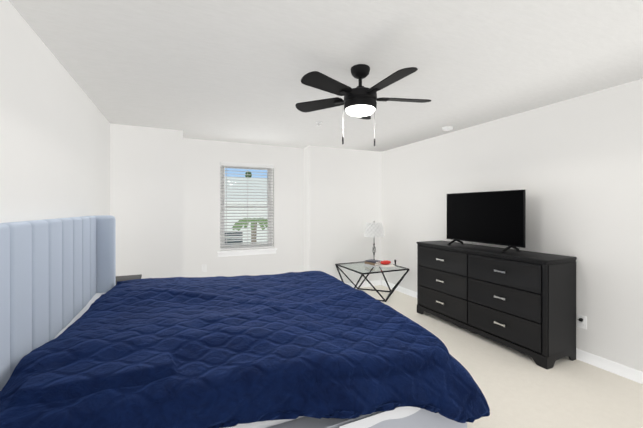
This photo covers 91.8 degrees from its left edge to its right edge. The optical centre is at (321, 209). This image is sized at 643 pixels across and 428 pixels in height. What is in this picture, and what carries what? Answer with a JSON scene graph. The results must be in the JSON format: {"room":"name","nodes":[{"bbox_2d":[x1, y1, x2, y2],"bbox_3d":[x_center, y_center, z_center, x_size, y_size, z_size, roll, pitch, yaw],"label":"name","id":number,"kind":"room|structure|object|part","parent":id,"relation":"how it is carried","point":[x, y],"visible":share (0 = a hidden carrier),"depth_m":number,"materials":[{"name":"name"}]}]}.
{"room":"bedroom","nodes":[
{"label":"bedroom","id":0,"kind":"room"},
{"bbox_2d":[0,0,109,222],"bbox_3d":[-1.604,0.177,1.455,0.160,2.440,6.380,0,0,-24],"label":"wall","id":1,"kind":"structure","parent":0,"point":[54,143],"depth_m":1.95,"materials":[{"name":"paint"}]},
{"bbox_2d":[110,123,182,278],"bbox_3d":[-2.345,0.171,4.270,0.817,2.440,0.640,0,0,-24],"label":"wall","id":2,"kind":"structure","parent":0,"point":[146,187],"depth_m":3.97,"materials":[{"name":"paint"}]},
{"bbox_2d":[183,138,302,276],"bbox_3d":[-1.209,0.169,5.049,1.895,2.440,0.160,0,0,-24],"label":"wall","id":3,"kind":"structure","parent":0,"point":[202,159],"depth_m":4.87,"materials":[{"name":"paint"}]},
{"bbox_2d":[202,264,206,271],"bbox_3d":[-1.771,0.890,4.702,0.072,0.118,0.009,0,0,-24],"label":"electrical outlet","id":4,"kind":"object","parent":3,"relation":"attached to","point":[204,267],"visible":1,"depth_m":4.70,"materials":[{"name":"white plastic"}]},
{"bbox_2d":[220,166,272,248],"bbox_3d":[-1.221,-0.046,5.081,0.858,1.378,0.060,0,0,-24],"label":"window","id":5,"kind":"structure","parent":3,"relation":"in","point":[270,190],"depth_m":5.09,"materials":[{"name":"clear glass"}]},
{"bbox_2d":[220,162,273,249],"bbox_3d":[-1.184,-0.048,5.001,0.848,1.372,0.074,0,0,-24],"label":"window blinds","id":6,"kind":"object","parent":5,"relation":"attached to","point":[224,164],"visible":0.9,"depth_m":4.98,"materials":[{"name":"white plastic"}]},
{"bbox_2d":[217,248,276,256],"bbox_3d":[-1.185,0.690,5.003,0.950,0.090,0.115,0,0,-24],"label":"window sill","id":7,"kind":"structure","parent":3,"relation":"attached to","point":[246,252],"depth_m":4.95,"materials":[{"name":"white"}]},
{"bbox_2d":[9,0,642,151],"bbox_3d":[0.357,-1.105,2.341,4.467,0.120,6.380,0,0,-24],"label":"ceiling","id":8,"kind":"structure","parent":0,"point":[228,70],"depth_m":2.16,"materials":[{"name":"white paint"}]},
{"bbox_2d":[295,64,430,145],"bbox_3d":[0.308,-0.765,2.277,1.056,0.558,1.022,0,0,-24],"label":"ceiling fan","id":9,"kind":"object","parent":8,"relation":"hanging from","point":[359,101],"visible":1,"depth_m":2.21,"materials":[{"name":"black metal"}]},
{"bbox_2d":[442,126,452,130],"bbox_3d":[1.613,-1.030,3.987,0.128,0.036,0.128,0,0,-24],"label":"smoke detector","id":10,"kind":"object","parent":8,"relation":"attached to","point":[447,128],"visible":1,"depth_m":3.95,"materials":[{"name":"white plastic"}]},
{"bbox_2d":[303,145,381,283],"bbox_3d":[0.363,0.168,5.613,1.435,2.440,0.430,0,0,-24],"label":"wall","id":11,"kind":"structure","parent":0,"point":[342,197],"depth_m":5.36,"materials":[{"name":"paint"}]},
{"bbox_2d":[348,280,380,287],"bbox_3d":[0.431,1.341,5.403,1.412,0.095,0.014,0,0,-24],"label":"baseboard","id":12,"kind":"structure","parent":11,"relation":"attached to","point":[376,282],"depth_m":5.57,"materials":[{"name":"white"}]},
{"bbox_2d":[355,285,642,427],"bbox_3d":[0.357,1.455,2.347,4.467,0.120,6.380,0,0,-24],"label":"floor","id":13,"kind":"structure","parent":0,"point":[519,389],"depth_m":2.45,"materials":[{"name":"carpet"}]},
{"bbox_2d":[116,274,141,283],"bbox_3d":[-2.106,1.071,3.282,0.380,0.645,0.500,0,0,-24],"label":"nightstand","id":14,"kind":"object","parent":13,"relation":"on","point":[125,278],"visible":0.08,"depth_m":3.41,"materials":[{"name":"black"}]},
{"bbox_2d":[0,215,489,427],"bbox_3d":[-0.539,0.728,2.303,2.459,1.335,2.487,0,0,-24],"label":"bed","id":15,"kind":"object","parent":13,"relation":"on","point":[86,341],"visible":1,"depth_m":1.62,"materials":[{"name":"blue fabric"}]},
{"bbox_3d":[-0.600,0.901,2.346,2.230,0.387,2.150,0,0,-24],"label":"mattress","id":16,"kind":"part","parent":15,"relation":"part of","materials":[{"name":"white"}]},
{"bbox_2d":[335,261,408,301],"bbox_3d":[0.797,1.154,5.035,0.855,0.470,0.855,0,0,-24],"label":"glass table","id":17,"kind":"object","parent":13,"relation":"on","point":[372,272],"visible":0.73,"depth_m":4.89,"materials":[{"name":"black metal"}]},
{"bbox_2d":[364,221,384,259],"bbox_3d":[0.904,0.560,5.360,0.354,0.714,0.354,0,0,-24],"label":"table lamp","id":18,"kind":"object","parent":17,"relation":"on","point":[373,229],"visible":0.92,"depth_m":5.23,"materials":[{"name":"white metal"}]},
{"bbox_2d":[364,259,395,267],"bbox_3d":[0.961,0.878,5.019,0.406,0.080,0.480,0,0,-24],"label":"books","id":19,"kind":"object","parent":17,"relation":"on","point":[373,263],"visible":0.96,"depth_m":4.98,"materials":[{"name":"grey paper"}]},
{"bbox_2d":[381,260,390,264],"bbox_3d":[1.029,0.854,4.989,0.190,0.064,0.110,0,0,-24],"label":"pouch","id":20,"kind":"object","parent":17,"relation":"on","point":[385,262],"visible":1,"depth_m":4.95,"materials":[{"name":"red"}]},
{"bbox_2d":[416,240,576,369],"bbox_3d":[1.812,0.917,3.538,0.465,0.952,1.648,0,0,-24],"label":"dresser","id":21,"kind":"object","parent":13,"relation":"on","point":[522,301],"visible":1,"depth_m":3.06,"materials":[{"name":"black wood"}]},
{"bbox_2d":[447,190,525,252],"bbox_3d":[1.807,0.122,3.525,0.258,0.634,0.985,0,0,-24],"label":"tv","id":22,"kind":"object","parent":21,"relation":"on","point":[495,217],"visible":1,"depth_m":3.42,"materials":[{"name":"black plastic"}]},
{"bbox_2d":[382,78,642,371],"bbox_3d":[2.318,0.173,3.233,0.160,2.440,6.380,0,0,-24],"label":"wall","id":23,"kind":"structure","parent":0,"point":[573,167],"depth_m":2.97,"materials":[{"name":"paint"}]},
{"bbox_2d":[381,280,642,383],"bbox_3d":[2.295,1.346,3.077,0.014,0.095,5.790,0,0,-24],"label":"baseboard","id":24,"kind":"structure","parent":23,"relation":"attached to","point":[630,373],"depth_m":2.72,"materials":[{"name":"white"}]},
{"bbox_2d":[577,314,586,328],"bbox_3d":[2.380,1.034,2.857,0.039,0.118,0.072,0,0,-24],"label":"electrical outlet","id":25,"kind":"object","parent":23,"relation":"attached to","point":[581,321],"visible":1,"depth_m":2.86,"materials":[{"name":"white plastic"}]},
{"label":"outside","id":26,"kind":"structure","parent":0,"visible":0},
{"bbox_2d":[225,168,266,178],"bbox_3d":[-8.816,-4.155,24.439,32.000,17.000,0.200,0,0,-24],"label":"sky","id":27,"kind":"structure","parent":26,"point":[235,173],"depth_m":25.47,"materials":[{"name":"blue"}]},
{"bbox_3d":[-4.563,4.417,15.077,32.000,0.100,20.400,0,0,-24],"label":"ground","id":28,"kind":"structure","parent":26,"visible":0},
{"bbox_2d":[225,171,267,244],"bbox_3d":[-4.620,0.924,15.197,8.800,6.884,10.560,0,0,-24],"label":"houses","id":29,"kind":"structure","parent":28,"relation":"on","point":[231,185],"depth_m":10.52},
{"bbox_2d":[232,218,267,243],"bbox_3d":[-1.911,2.312,8.807,1.247,4.139,0.778,0,0,-24],"label":"palm tree","id":30,"kind":"object","parent":28,"relation":"on","point":[251,226],"depth_m":8.65,"materials":[{"name":"green plant"}]}
]}

